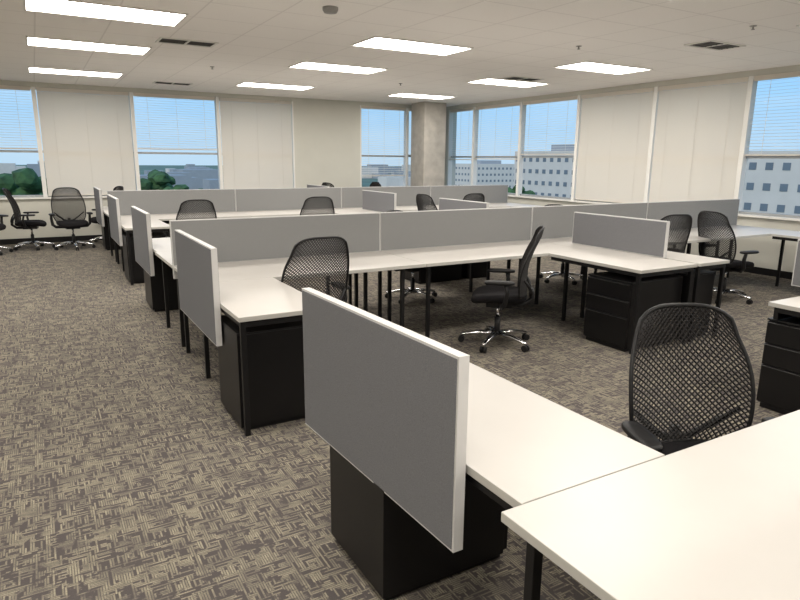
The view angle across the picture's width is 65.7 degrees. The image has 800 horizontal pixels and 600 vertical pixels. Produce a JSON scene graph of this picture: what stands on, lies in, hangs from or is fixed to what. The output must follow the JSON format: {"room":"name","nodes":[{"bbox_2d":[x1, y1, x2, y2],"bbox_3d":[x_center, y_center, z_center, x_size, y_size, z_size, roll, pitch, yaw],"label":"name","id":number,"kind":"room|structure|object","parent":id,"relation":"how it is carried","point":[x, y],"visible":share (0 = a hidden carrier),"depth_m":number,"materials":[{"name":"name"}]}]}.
{"room":"open-plan office","nodes":[
{"label":"open-plan office","id":0,"kind":"room"},
{"bbox_2d":[0,80,411,238],"bbox_3d":[-4.592,-2.786,12.780,13.600,2.900,0.250,-7,15,-29],"label":"wall","id":1,"kind":"structure","parent":0,"point":[326,132],"depth_m":13.93,"materials":[{"name":"paint"}]},
{"bbox_2d":[0,87,45,197],"bbox_3d":[-7.376,-2.815,11.050,1.650,1.970,0.120,-7,15,-29],"label":"window","id":2,"kind":"structure","parent":1,"relation":"in","point":[31,88],"depth_m":11.40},
{"bbox_2d":[0,85,36,148],"bbox_3d":[-7.356,-3.232,10.926,1.556,1.097,0.046,-7,15,-29],"label":"blind","id":3,"kind":"object","parent":2,"relation":"attached to","point":[7,87],"visible":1,"depth_m":11.15,"materials":[{"name":"beige"}]},
{"bbox_2d":[0,196,106,199],"bbox_3d":[-4.215,-2.194,12.962,12.150,0.030,0.050,-7,15,-29],"label":"trim","id":4,"kind":"structure","parent":1,"relation":"attached to","point":[82,196],"depth_m":11.55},
{"bbox_2d":[0,232,167,244],"bbox_3d":[-4.547,-1.394,12.972,13.080,0.100,0.015,-7,15,-29],"label":"baseboard","id":5,"kind":"structure","parent":1,"relation":"attached to","point":[85,237],"depth_m":11.80,"materials":[{"name":"black plastic"}]},
{"bbox_2d":[33,87,138,196],"bbox_3d":[-5.951,-2.984,11.853,1.640,1.970,0.120,-7,15,-29],"label":"window","id":6,"kind":"structure","parent":1,"relation":"in","point":[34,88],"depth_m":12.00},
{"bbox_2d":[36,87,135,195],"bbox_3d":[-5.934,-2.986,11.823,1.546,1.947,0.046,-7,15,-29],"label":"blind","id":7,"kind":"object","parent":6,"relation":"attached to","point":[86,135],"visible":0.94,"depth_m":11.79,"materials":[{"name":"beige"}]},
{"bbox_2d":[131,92,221,189],"bbox_3d":[-4.525,-3.153,12.657,1.650,1.970,0.120,-7,15,-29],"label":"window","id":8,"kind":"structure","parent":1,"relation":"in","point":[215,101],"depth_m":12.82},
{"bbox_2d":[133,93,217,149],"bbox_3d":[-4.505,-3.584,12.530,1.556,1.067,0.046,-7,15,-29],"label":"blind","id":9,"kind":"object","parent":8,"relation":"attached to","point":[175,97],"visible":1,"depth_m":12.48,"materials":[{"name":"beige"}]},
{"bbox_2d":[217,97,295,188],"bbox_3d":[-3.096,-3.322,13.463,1.650,1.970,0.120,-7,15,-29],"label":"window","id":10,"kind":"structure","parent":1,"relation":"in","point":[292,111],"depth_m":13.65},
{"bbox_2d":[219,97,292,188],"bbox_3d":[-3.079,-3.324,13.433,1.556,1.947,0.046,-7,15,-29],"label":"blind","id":11,"kind":"object","parent":10,"relation":"attached to","point":[256,136],"visible":0.86,"depth_m":13.40,"materials":[{"name":"beige"}]},
{"bbox_2d":[360,105,407,186],"bbox_3d":[-0.409,-3.640,14.977,1.290,1.970,0.120,-7,15,-29],"label":"window","id":12,"kind":"structure","parent":1,"relation":"in","point":[406,111],"depth_m":15.11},
{"bbox_2d":[361,105,405,175],"bbox_3d":[-0.391,-3.802,14.911,1.196,1.617,0.046,-7,15,-29],"label":"blind","id":13,"kind":"object","parent":12,"relation":"attached to","point":[362,106],"visible":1,"depth_m":14.89,"materials":[{"name":"beige"}]},
{"bbox_2d":[0,240,799,599],"bbox_3d":[-0.127,0.485,5.546,13.700,0.200,18.300,-7,15,-29],"label":"floor","id":14,"kind":"structure","parent":0,"point":[126,473],"depth_m":3.71,"materials":[{"name":"carpet"}]},
{"bbox_2d":[2,188,55,250],"bbox_3d":[-6.495,-1.427,10.875,0.706,1.054,0.684,-5,14,-24],"label":"office chair","id":15,"kind":"object","parent":14,"relation":"on","point":[22,224],"visible":1,"depth_m":10.81,"materials":[{"name":"fabric"}]},
{"bbox_2d":[49,187,95,250],"bbox_3d":[-5.797,-1.435,10.941,0.684,1.054,0.706,-9,16,-35],"label":"office chair","id":16,"kind":"object","parent":14,"relation":"on","point":[67,223],"visible":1,"depth_m":11.03,"materials":[{"name":"fabric"}]},
{"bbox_2d":[89,186,123,242],"bbox_3d":[-5.556,-1.603,11.688,0.684,1.054,0.706,12,17,42],"label":"office chair","id":17,"kind":"object","parent":14,"relation":"on","point":[120,188],"visible":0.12,"depth_m":11.70,"materials":[{"name":"fabric"}]},
{"bbox_2d":[104,211,116,261],"bbox_3d":[-3.794,-1.107,10.311,1.926,0.730,0.844,-7,15,-29],"label":"desk","id":18,"kind":"object","parent":14,"relation":"on","point":[105,212],"visible":0.16,"depth_m":10.12,"materials":[{"name":"laminate"}]},
{"bbox_2d":[101,215,125,249],"bbox_3d":[-5.038,-1.231,11.076,0.490,0.612,0.470,-7,15,-29],"label":"pedestal","id":19,"kind":"object","parent":14,"relation":"on","point":[105,230],"visible":0.08,"depth_m":10.81,"materials":[{"name":"black metal"}]},
{"bbox_2d":[122,232,167,283],"bbox_3d":[-3.372,-0.573,8.239,0.508,0.612,0.480,-7,15,-29],"label":"pedestal","id":20,"kind":"object","parent":14,"relation":"on","point":[138,272],"visible":0.29,"depth_m":8.01,"materials":[{"name":"black metal"}]},
{"bbox_2d":[121,219,169,284],"bbox_3d":[-3.461,-0.673,8.412,0.560,0.730,1.080,-7,15,-29],"label":"desk","id":21,"kind":"object","parent":14,"relation":"on","point":[157,225],"visible":0.68,"depth_m":7.95,"materials":[{"name":"laminate"}]},
{"bbox_2d":[107,194,122,245],"bbox_3d":[-3.929,-1.116,8.536,0.041,0.610,1.130,-7,15,-29],"label":"panel","id":22,"kind":"object","parent":21,"relation":"attached to","point":[113,202],"visible":1,"depth_m":8.29,"materials":[{"name":"fabric"}]},
{"bbox_2d":[143,254,178,311],"bbox_3d":[-2.508,-0.237,6.796,0.490,0.612,0.470,-7,15,-29],"label":"pedestal","id":23,"kind":"object","parent":14,"relation":"on","point":[154,286],"visible":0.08,"depth_m":6.56,"materials":[{"name":"black metal"}]},
{"bbox_2d":[152,237,170,257],"bbox_3d":[-2.330,-0.233,6.518,0.542,0.730,1.080,-7,15,-29],"label":"desk","id":24,"kind":"object","parent":14,"relation":"on","point":[159,244],"visible":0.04,"depth_m":6.33,"materials":[{"name":"laminate"}]},
{"bbox_2d":[131,206,154,275],"bbox_3d":[-2.695,-0.638,6.480,0.041,0.610,1.080,-7,15,-29],"label":"panel","id":25,"kind":"object","parent":24,"relation":"attached to","point":[141,222],"visible":1,"depth_m":6.28,"materials":[{"name":"fabric"}]},
{"bbox_2d":[115,212,250,270],"bbox_3d":[-3.351,-0.933,9.562,1.926,0.730,0.844,-7,15,-29],"label":"desk","id":26,"kind":"object","parent":14,"relation":"on","point":[165,218],"visible":0.38,"depth_m":9.43,"materials":[{"name":"laminate"}]},
{"bbox_2d":[107,189,235,214],"bbox_3d":[-3.568,-1.502,9.827,1.922,0.480,0.041,-7,15,-29],"label":"divider","id":27,"kind":"object","parent":26,"relation":"attached to","point":[223,200],"visible":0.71,"depth_m":9.76,"materials":[{"name":"fabric"}]},
{"bbox_2d":[176,199,216,219],"bbox_3d":[-2.861,-0.885,8.635,0.684,1.054,0.706,-7,15,-29],"label":"office chair","id":28,"kind":"object","parent":14,"relation":"on","point":[193,212],"visible":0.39,"depth_m":8.29,"materials":[{"name":"fabric"}]},
{"bbox_2d":[155,251,357,346],"bbox_3d":[-1.264,-0.113,6.032,1.926,0.730,0.844,-7,15,-29],"label":"desk","id":29,"kind":"object","parent":14,"relation":"on","point":[165,256],"visible":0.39,"depth_m":5.83,"materials":[{"name":"laminate"}]},
{"bbox_2d":[219,277,302,436],"bbox_3d":[-0.930,0.321,4.133,0.560,0.730,1.080,-7,15,-29],"label":"desk","id":30,"kind":"object","parent":14,"relation":"on","point":[262,301],"visible":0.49,"depth_m":3.75,"materials":[{"name":"laminate"}]},
{"bbox_2d":[175,229,221,345],"bbox_3d":[-1.399,-0.122,4.257,0.041,0.610,1.130,-7,15,-29],"label":"panel","id":31,"kind":"object","parent":30,"relation":"attached to","point":[197,260],"visible":1,"depth_m":4.07,"materials":[{"name":"fabric"}]},
{"bbox_2d":[218,315,304,429],"bbox_3d":[-0.842,0.421,3.960,0.508,0.612,0.480,-7,15,-29],"label":"pedestal","id":32,"kind":"object","parent":14,"relation":"on","point":[275,354],"visible":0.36,"depth_m":3.75,"materials":[{"name":"black metal"}]},
{"bbox_2d":[173,251,425,378],"bbox_3d":[-0.821,0.061,5.282,1.926,0.730,0.844,-7,15,-29],"label":"desk","id":33,"kind":"object","parent":14,"relation":"on","point":[362,262],"visible":0.58,"depth_m":5.19,"materials":[{"name":"laminate"}]},
{"bbox_2d":[169,212,379,278],"bbox_3d":[-1.038,-0.508,5.547,1.922,0.480,0.041,-7,15,-29],"label":"divider","id":34,"kind":"object","parent":33,"relation":"attached to","point":[273,237],"visible":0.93,"depth_m":5.47,"materials":[{"name":"fabric"}]},
{"bbox_2d":[239,208,361,216],"bbox_3d":[-1.683,-1.130,10.502,1.916,0.730,0.844,-7,15,-29],"label":"desk","id":35,"kind":"object","parent":14,"relation":"on","point":[269,213],"visible":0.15,"depth_m":10.21,"materials":[{"name":"laminate"}]},
{"bbox_2d":[235,187,340,211],"bbox_3d":[-1.900,-1.700,10.767,1.912,0.480,0.041,-7,15,-29],"label":"divider","id":36,"kind":"object","parent":35,"relation":"attached to","point":[262,199],"visible":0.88,"depth_m":10.65,"materials":[{"name":"fabric"}]},
{"bbox_2d":[281,236,349,302],"bbox_3d":[-0.730,0.001,4.817,0.684,1.054,0.706,-8,15,-32],"label":"office chair","id":37,"kind":"object","parent":14,"relation":"on","point":[343,287],"visible":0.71,"depth_m":4.53,"materials":[{"name":"fabric"}]},
{"bbox_2d":[300,196,334,214],"bbox_3d":[-1.327,-1.079,9.556,0.684,1.054,0.706,-5,14,-24],"label":"office chair","id":38,"kind":"object","parent":14,"relation":"on","point":[307,200],"visible":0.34,"depth_m":9.20,"materials":[{"name":"fabric"}]},
{"bbox_2d":[344,206,438,211],"bbox_3d":[-0.024,-1.326,11.437,1.906,0.730,0.844,-7,15,-29],"label":"desk","id":39,"kind":"object","parent":14,"relation":"on","point":[402,208],"visible":0.07,"depth_m":11.18,"materials":[{"name":"laminate"}]},
{"bbox_2d":[362,190,396,211],"bbox_3d":[-0.362,-1.661,10.477,0.041,0.338,1.160,-7,15,-29],"label":"panel","id":40,"kind":"object","parent":39,"relation":"attached to","point":[377,201],"visible":0.86,"depth_m":10.44,"materials":[{"name":"fabric"}]},
{"bbox_2d":[341,186,429,207],"bbox_3d":[-0.240,-1.896,11.703,1.902,0.480,0.041,-7,15,-29],"label":"divider","id":41,"kind":"object","parent":39,"relation":"attached to","point":[351,197],"visible":0.57,"depth_m":11.68,"materials":[{"name":"fabric"}]},
{"bbox_2d":[385,210,436,303],"bbox_3d":[0.145,-0.511,7.204,0.677,1.012,0.657,12,17,42],"label":"office chair","id":42,"kind":"object","parent":14,"relation":"on","point":[411,289],"visible":0.09,"depth_m":7.24,"materials":[{"name":"fabric"}]},
{"bbox_2d":[330,446,507,599],"bbox_3d":[0.079,0.750,2.549,0.589,0.612,0.470,-7,15,-29],"label":"pedestal","id":43,"kind":"object","parent":14,"relation":"on","point":[396,554],"visible":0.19,"depth_m":2.37,"materials":[{"name":"black metal"}]},
{"bbox_2d":[416,194,437,210],"bbox_3d":[0.623,-1.249,10.384,0.706,1.054,0.684,-9,16,-35],"label":"office chair","id":44,"kind":"object","parent":14,"relation":"on","point":[430,205],"visible":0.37,"depth_m":10.09,"materials":[{"name":"fabric"}]},
{"bbox_2d":[410,102,445,185],"bbox_3d":[0.666,-3.224,14.928,0.600,2.900,0.600,-7,15,-29],"label":"concrete column","id":45,"kind":"structure","parent":14,"relation":"on","point":[428,119],"depth_m":14.59,"materials":[{"name":"concrete"}]},
{"bbox_2d":[348,259,510,317],"bbox_3d":[0.404,-0.310,6.972,1.916,0.730,0.844,-7,15,-29],"label":"desk","id":46,"kind":"object","parent":14,"relation":"on","point":[509,260],"visible":0.09,"depth_m":6.84,"materials":[{"name":"metal"}]},
{"bbox_2d":[405,264,461,283],"bbox_3d":[0.426,-0.585,8.451,0.691,0.612,0.470,-7,15,-29],"label":"pedestal","id":47,"kind":"object","parent":14,"relation":"on","point":[445,272],"visible":0.12,"depth_m":8.32,"materials":[{"name":"black metal"}]},
{"bbox_2d":[461,262,486,278],"bbox_3d":[0.974,-0.649,8.759,0.373,0.612,0.470,-7,15,-29],"label":"pedestal","id":48,"kind":"object","parent":14,"relation":"on","point":[479,268],"visible":0.15,"depth_m":8.60,"materials":[{"name":"black metal"}]},
{"bbox_2d":[463,193,484,201],"bbox_3d":[1.116,-1.356,10.878,0.684,1.054,0.706,-7,15,-29],"label":"office chair","id":49,"kind":"object","parent":14,"relation":"on","point":[472,196],"visible":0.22,"depth_m":10.49,"materials":[{"name":"fabric"}]},
{"bbox_2d":[436,203,529,207],"bbox_3d":[1.645,-1.524,12.378,1.936,0.730,0.844,-7,15,-29],"label":"desk","id":50,"kind":"object","parent":14,"relation":"on","point":[491,205],"visible":0.17,"depth_m":12.32,"materials":[{"name":"laminate"}]},
{"bbox_2d":[430,185,507,204],"bbox_3d":[1.428,-2.094,12.643,1.932,0.480,0.041,-7,15,-29],"label":"divider","id":51,"kind":"object","parent":50,"relation":"attached to","point":[492,193],"visible":0.57,"depth_m":12.59,"materials":[{"name":"fabric"}]},
{"bbox_2d":[382,240,585,337],"bbox_3d":[0.848,-0.136,6.222,1.916,0.730,0.844,-7,15,-29],"label":"desk","id":52,"kind":"object","parent":14,"relation":"on","point":[473,253],"visible":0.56,"depth_m":6.02,"materials":[{"name":"laminate"}]},
{"bbox_2d":[379,207,531,250],"bbox_3d":[0.630,-0.706,6.488,1.912,0.480,0.041,-7,15,-29],"label":"divider","id":53,"kind":"object","parent":52,"relation":"attached to","point":[431,228],"visible":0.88,"depth_m":6.41,"materials":[{"name":"fabric"}]},
{"bbox_2d":[458,225,544,352],"bbox_3d":[0.880,-0.124,5.434,0.690,1.054,0.684,3,13,10],"label":"office chair","id":54,"kind":"object","parent":14,"relation":"on","point":[500,295],"visible":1,"depth_m":5.37,"materials":[{"name":"fabric"}]},
{"bbox_2d":[540,204,582,284],"bbox_3d":[2.218,-0.761,8.396,0.657,1.012,0.677,-4,13,-18],"label":"office chair","id":55,"kind":"object","parent":14,"relation":"on","point":[561,273],"visible":0.06,"depth_m":8.44,"materials":[{"name":"metal"}]},
{"bbox_2d":[465,362,664,509],"bbox_3d":[0.289,0.750,2.288,0.568,0.730,1.080,-7,15,-29],"label":"desk","id":56,"kind":"object","parent":14,"relation":"on","point":[523,446],"visible":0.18,"depth_m":1.94,"materials":[{"name":"laminate"}]},
{"bbox_2d":[302,287,469,552],"bbox_3d":[-0.112,0.350,2.231,0.041,0.610,1.082,-7,15,-31],"label":"panel","id":57,"kind":"object","parent":56,"relation":"attached to","point":[390,398],"visible":1,"depth_m":2.05,"materials":[{"name":"fabric"}]},
{"bbox_2d":[534,236,705,317],"bbox_3d":[2.507,-0.332,7.158,1.906,0.730,0.844,-7,15,-29],"label":"desk","id":58,"kind":"object","parent":14,"relation":"on","point":[567,241],"visible":0.25,"depth_m":6.88,"materials":[{"name":"laminate"}]},
{"bbox_2d":[531,202,647,239],"bbox_3d":[2.290,-0.902,7.423,1.902,0.480,0.041,-7,15,-29],"label":"divider","id":59,"kind":"object","parent":58,"relation":"attached to","point":[557,221],"visible":0.57,"depth_m":7.19,"materials":[{"name":"fabric"}]},
{"bbox_2d":[572,212,669,257],"bbox_3d":[2.168,-0.667,6.198,0.041,0.338,1.160,-7,15,-29],"label":"panel","id":60,"kind":"object","parent":58,"relation":"attached to","point":[649,237],"visible":1,"depth_m":6.11,"materials":[{"name":"fabric"}]},
{"bbox_2d":[549,248,697,353],"bbox_3d":[2.022,-0.029,5.798,0.735,0.730,1.080,-7,15,-29],"label":"desk","id":61,"kind":"object","parent":14,"relation":"on","point":[639,266],"visible":0.89,"depth_m":5.48,"materials":[{"name":"laminate"}]},
{"bbox_2d":[583,271,682,351],"bbox_3d":[2.101,0.073,5.619,0.691,0.612,0.480,-7,15,-29],"label":"pedestal","id":62,"kind":"object","parent":14,"relation":"on","point":[609,295],"visible":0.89,"depth_m":5.42,"materials":[{"name":"black metal"}]},
{"bbox_2d":[501,410,799,599],"bbox_3d":[1.291,0.878,1.766,1.909,0.730,0.844,-7,15,-29],"label":"desk","id":63,"kind":"object","parent":14,"relation":"on","point":[718,518],"visible":1,"depth_m":1.53,"materials":[{"name":"laminate"}]},
{"bbox_2d":[609,249,729,341],"bbox_3d":[2.560,-0.092,6.100,0.425,0.730,1.080,-7,15,-29],"label":"desk","id":64,"kind":"object","parent":14,"relation":"on","point":[704,263],"visible":0.59,"depth_m":5.68,"materials":[{"name":"laminate"}]},
{"bbox_2d":[661,214,691,252],"bbox_3d":[2.886,-0.473,7.059,0.684,1.054,0.706,-4,13,-18],"label":"office chair","id":65,"kind":"object","parent":14,"relation":"on","point":[687,224],"visible":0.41,"depth_m":6.76,"materials":[{"name":"fabric"}]},
{"bbox_2d":[675,269,715,338],"bbox_3d":[2.648,0.008,5.927,0.373,0.612,0.480,-7,15,-29],"label":"pedestal","id":66,"kind":"object","parent":14,"relation":"on","point":[706,280],"visible":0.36,"depth_m":5.71,"materials":[{"name":"black metal"}]},
{"bbox_2d":[621,303,774,455],"bbox_3d":[1.198,0.588,2.377,0.664,1.023,0.684,-1,13,-5],"label":"office chair","id":67,"kind":"object","parent":14,"relation":"on","point":[646,433],"visible":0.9,"depth_m":2.55,"materials":[{"name":"fabric"}]},
{"bbox_2d":[697,210,758,304],"bbox_3d":[3.858,-0.522,7.316,0.706,1.054,0.684,-4,13,-19],"label":"office chair","id":68,"kind":"object","parent":14,"relation":"on","point":[734,265],"visible":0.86,"depth_m":7.14,"materials":[{"name":"fabric"}]},
{"bbox_2d":[669,225,795,285],"bbox_3d":[4.175,-0.530,8.098,1.936,0.730,0.844,-7,15,-29],"label":"desk","id":69,"kind":"object","parent":14,"relation":"on","point":[740,232],"visible":0.42,"depth_m":8.08,"materials":[{"name":"laminate"}]},
{"bbox_2d":[646,199,739,229],"bbox_3d":[3.958,-1.099,8.364,1.932,0.480,0.041,-7,15,-29],"label":"divider","id":70,"kind":"object","parent":69,"relation":"attached to","point":[729,208],"visible":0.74,"depth_m":8.32,"materials":[{"name":"fabric"}]},
{"bbox_2d":[756,316,799,414],"bbox_3d":[2.764,0.432,4.062,0.586,0.612,0.470,-7,15,-29],"label":"pedestal","id":71,"kind":"object","parent":14,"relation":"on","point":[778,391],"visible":0.94,"depth_m":4.01,"materials":[{"name":"black metal"}]},
{"bbox_2d":[768,296,799,319],"bbox_3d":[2.931,0.438,3.777,0.680,0.730,1.080,-7,15,-29],"label":"desk","id":72,"kind":"object","parent":14,"relation":"on","point":[789,307],"visible":1,"depth_m":3.95,"materials":[{"name":"laminate"}]},
{"bbox_2d":[791,239,799,286],"bbox_3d":[3.140,-0.164,4.016,0.041,0.338,1.110,-7,15,-29],"label":"panel","id":73,"kind":"object","parent":72,"relation":"attached to","point":[796,271],"visible":1,"depth_m":4.46,"materials":[{"name":"fabric"}]},
{"bbox_2d":[770,231,799,241],"bbox_3d":[5.218,-0.407,7.599,0.650,0.730,1.080,-7,15,-29],"label":"desk","id":74,"kind":"object","parent":14,"relation":"on","point":[789,236],"visible":1,"depth_m":7.73,"materials":[{"name":"laminate"}]},
{"bbox_3d":[-4.860,-1.227,10.797,0.542,0.730,1.080,-7,15,-29],"label":"desk","id":75,"kind":"object","parent":14,"relation":"on","visible":0},
{"bbox_2d":[93,187,104,226],"bbox_3d":[-5.225,-1.632,10.760,0.041,0.610,1.080,-7,15,-29],"label":"panel","id":76,"kind":"object","parent":75,"relation":"attached to","point":[97,192],"visible":1,"depth_m":10.48,"materials":[{"name":"fabric"}]},
{"bbox_3d":[0.615,-0.581,8.178,0.735,0.730,1.080,-7,15,-29],"label":"desk","id":77,"kind":"object","parent":14,"relation":"on","visible":0},
{"bbox_2d":[439,198,488,209],"bbox_3d":[0.848,-1.186,8.430,0.041,0.338,1.110,-7,15,-29],"label":"panel","id":78,"kind":"object","parent":77,"relation":"attached to","point":[444,203],"visible":0.43,"depth_m":8.44,"materials":[{"name":"fabric"}]},
{"bbox_2d":[0,0,799,106],"bbox_3d":[-0.098,-2.538,4.861,13.700,0.200,18.300,-7,15,-29],"label":"ceiling","id":79,"kind":"structure","parent":0,"point":[258,40],"depth_m":7.08,"materials":[{"name":"tile"}]},
{"bbox_2d":[27,66,123,77],"bbox_3d":[-5.128,-3.599,9.815,1.320,0.014,0.620,-7,15,-29],"label":"ceiling light","id":80,"kind":"object","parent":79,"relation":"in","point":[30,69],"depth_m":9.80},
{"bbox_2d":[25,36,151,54],"bbox_3d":[-3.731,-3.050,7.452,1.320,0.014,0.620,-7,15,-29],"label":"ceiling light","id":81,"kind":"object","parent":79,"relation":"in","point":[30,40],"depth_m":7.43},
{"bbox_2d":[23,0,188,26],"bbox_3d":[-2.683,-2.639,5.679,1.320,0.014,0.620,-7,15,-29],"label":"ceiling light","id":82,"kind":"object","parent":79,"relation":"in","point":[64,7],"depth_m":5.67,"materials":[{"name":"plastic"}]},
{"bbox_2d":[155,37,218,47],"bbox_3d":[-2.459,-2.972,7.156,0.640,0.012,0.340,-7,15,-29],"label":"ceiling vent","id":83,"kind":"object","parent":79,"relation":"in","point":[166,40],"visible":1,"depth_m":7.14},
{"bbox_2d":[235,82,314,89],"bbox_3d":[-2.295,-3.934,11.413,1.320,0.014,0.620,-7,15,-29],"label":"ceiling light","id":84,"kind":"object","parent":79,"relation":"in","point":[246,84],"depth_m":11.42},
{"bbox_2d":[288,61,387,73],"bbox_3d":[-0.898,-3.385,9.049,1.320,0.014,0.620,-7,15,-29],"label":"ceiling light","id":85,"kind":"object","parent":79,"relation":"in","point":[304,64],"depth_m":9.02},
{"bbox_2d":[350,36,473,55],"bbox_3d":[0.150,-2.974,7.277,1.320,0.014,0.620,-7,15,-29],"label":"ceiling light","id":86,"kind":"object","parent":79,"relation":"in","point":[378,42],"depth_m":7.26,"materials":[{"name":"plastic"}]},
{"bbox_2d":[387,93,455,98],"bbox_3d":[0.452,-4.259,12.961,1.320,0.014,0.620,-7,15,-29],"label":"ceiling light","id":87,"kind":"object","parent":79,"relation":"in","point":[411,95],"depth_m":12.98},
{"bbox_2d":[466,78,549,87],"bbox_3d":[1.849,-3.711,10.598,1.320,0.014,0.620,-7,15,-29],"label":"ceiling light","id":88,"kind":"object","parent":79,"relation":"in","point":[492,81],"depth_m":10.57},
{"bbox_2d":[500,76,544,81],"bbox_3d":[1.985,-3.587,10.055,0.640,0.012,0.340,-7,15,-29],"label":"ceiling vent","id":89,"kind":"object","parent":79,"relation":"in","point":[519,78],"visible":1,"depth_m":10.03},
{"bbox_2d":[554,61,652,74],"bbox_3d":[2.897,-3.299,8.825,1.320,0.014,0.620,-7,15,-29],"label":"ceiling light","id":90,"kind":"object","parent":79,"relation":"in","point":[589,66],"depth_m":8.79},
{"bbox_2d":[684,40,745,50],"bbox_3d":[3.575,-2.888,7.035,0.640,0.012,0.340,-7,15,-29],"label":"ceiling vent","id":91,"kind":"object","parent":79,"relation":"in","point":[709,44],"visible":1,"depth_m":7.03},
{"bbox_2d":[444,65,799,271],"bbox_3d":[5.734,-1.687,8.359,0.250,2.900,17.949,-7,15,-29],"label":"wall","id":92,"kind":"structure","parent":0,"point":[768,248],"depth_m":9.34,"materials":[{"name":"paint"}]},
{"bbox_2d":[447,107,473,185],"bbox_3d":[1.524,-3.689,15.274,0.120,1.970,1.050,-7,15,-29],"label":"window","id":93,"kind":"structure","parent":92,"relation":"in","point":[450,131],"depth_m":15.62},
{"bbox_2d":[449,107,472,159],"bbox_3d":[1.499,-4.050,15.175,0.046,1.217,0.956,-7,15,-29],"label":"blind","id":94,"kind":"object","parent":93,"relation":"attached to","point":[471,108],"visible":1,"depth_m":15.14,"materials":[{"name":"beige"}]},
{"bbox_2d":[471,102,520,195],"bbox_3d":[2.203,-3.422,14.126,0.120,1.970,1.670,-7,15,-29],"label":"window","id":95,"kind":"structure","parent":92,"relation":"in","point":[476,112],"depth_m":14.68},
{"bbox_2d":[474,102,519,159],"bbox_3d":[2.178,-3.793,14.025,0.046,1.197,1.576,-7,15,-29],"label":"blind","id":96,"kind":"object","parent":95,"relation":"attached to","point":[509,105],"visible":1,"depth_m":13.89,"materials":[{"name":"beige"}]},
{"bbox_2d":[517,95,578,199],"bbox_3d":[3.034,-3.095,12.720,0.120,1.970,1.660,-7,15,-29],"label":"window","id":97,"kind":"structure","parent":92,"relation":"in","point":[523,107],"depth_m":13.26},
{"bbox_2d":[520,96,577,154],"bbox_3d":[3.009,-3.515,12.608,0.046,1.097,1.566,-7,15,-29],"label":"blind","id":98,"kind":"object","parent":97,"relation":"attached to","point":[558,100],"visible":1,"depth_m":12.54,"materials":[{"name":"beige"}]},
{"bbox_2d":[572,87,655,202],"bbox_3d":[3.877,-2.764,11.294,0.120,1.970,1.720,-7,15,-29],"label":"window","id":99,"kind":"structure","parent":92,"relation":"in","point":[580,99],"depth_m":11.82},
{"bbox_2d":[574,87,653,202],"bbox_3d":[3.849,-2.769,11.276,0.046,1.947,1.626,-7,15,-29],"label":"blind","id":100,"kind":"object","parent":99,"relation":"attached to","point":[614,135],"visible":0.98,"depth_m":11.22,"materials":[{"name":"beige"}]},
{"bbox_2d":[508,195,799,220],"bbox_3d":[5.241,-1.212,9.025,0.050,0.030,16.280,-7,15,-29],"label":"trim","id":101,"kind":"structure","parent":92,"relation":"attached to","point":[743,215],"depth_m":11.51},
{"bbox_2d":[645,76,750,201],"bbox_3d":[4.710,-2.437,9.884,0.120,1.970,1.620,-7,15,-29],"label":"window","id":102,"kind":"structure","parent":92,"relation":"in","point":[749,79],"depth_m":10.36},
{"bbox_2d":[648,77,748,201],"bbox_3d":[4.682,-2.442,9.866,0.046,1.947,1.526,-7,15,-29],"label":"blind","id":103,"kind":"object","parent":102,"relation":"attached to","point":[698,130],"visible":0.84,"depth_m":9.80,"materials":[{"name":"beige"}]},
{"bbox_2d":[740,267,792,279],"bbox_3d":[5.549,-0.330,8.701,0.015,0.100,17.680,-7,15,-29],"label":"baseboard","id":104,"kind":"structure","parent":92,"relation":"attached to","point":[757,270],"depth_m":9.01,"materials":[{"name":"black rubber"}]},
{"bbox_2d":[736,76,799,217],"bbox_3d":[5.554,-2.106,8.458,0.120,1.970,1.760,-7,15,-29],"label":"window","id":105,"kind":"structure","parent":92,"relation":"in","point":[753,88],"depth_m":9.11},
{"bbox_2d":[745,71,799,155],"bbox_3d":[5.529,-2.515,8.348,0.046,1.117,1.666,-7,15,-29],"label":"blind","id":106,"kind":"object","parent":105,"relation":"attached to","point":[797,73],"visible":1,"depth_m":8.74,"materials":[{"name":"beige"}]},
{"label":"outside","id":107,"kind":"structure","parent":0,"visible":0},
{"bbox_2d":[16,165,401,188],"bbox_3d":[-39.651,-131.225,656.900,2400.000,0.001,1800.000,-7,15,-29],"label":"ground","id":108,"kind":"structure","parent":107,"point":[366,182],"depth_m":1066.49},
{"bbox_2d":[0,168,47,194],"bbox_3d":[-20.388,1.548,33.434,5.613,17.032,5.804,10,16,35],"label":"tree","id":109,"kind":"object","parent":108,"relation":"on","point":[24,181],"visible":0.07,"depth_m":31.31,"materials":[{"name":"green plant"}]},
{"bbox_2d":[140,169,188,189],"bbox_3d":[-21.903,-3.713,57.662,6.374,16.557,7.033,-3,13,-13],"label":"tree","id":110,"kind":"object","parent":108,"relation":"on","point":[157,180],"visible":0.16,"depth_m":54.61,"materials":[{"name":"green plant"}]},
{"bbox_2d":[0,161,410,189],"bbox_3d":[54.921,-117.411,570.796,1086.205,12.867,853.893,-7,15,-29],"label":"city skyline","id":111,"kind":"object","parent":108,"relation":"on","point":[194,177],"visible":0.12,"depth_m":365.61,"materials":[{"name":"stone"}]},
{"bbox_2d":[455,160,513,188],"bbox_3d":[37.592,-48.802,256.682,26.060,17.600,15.060,-7,15,-29],"label":"office building","id":112,"kind":"structure","parent":108,"relation":"on","point":[489,172],"depth_m":249.14,"materials":[{"name":"concrete"}]},
{"bbox_2d":[513,144,574,196],"bbox_3d":[41.250,-23.340,136.810,26.060,21.000,19.060,-7,15,-29],"label":"office building","id":113,"kind":"structure","parent":108,"relation":"on","point":[543,176],"depth_m":128.91,"materials":[{"name":"concrete"}]},
{"bbox_2d":[741,151,799,214],"bbox_3d":[59.271,-8.216,72.196,25.060,20.400,26.060,-7,15,-29],"label":"office building","id":114,"kind":"structure","parent":108,"relation":"on","point":[771,185],"depth_m":72.89,"materials":[{"name":"concrete"}]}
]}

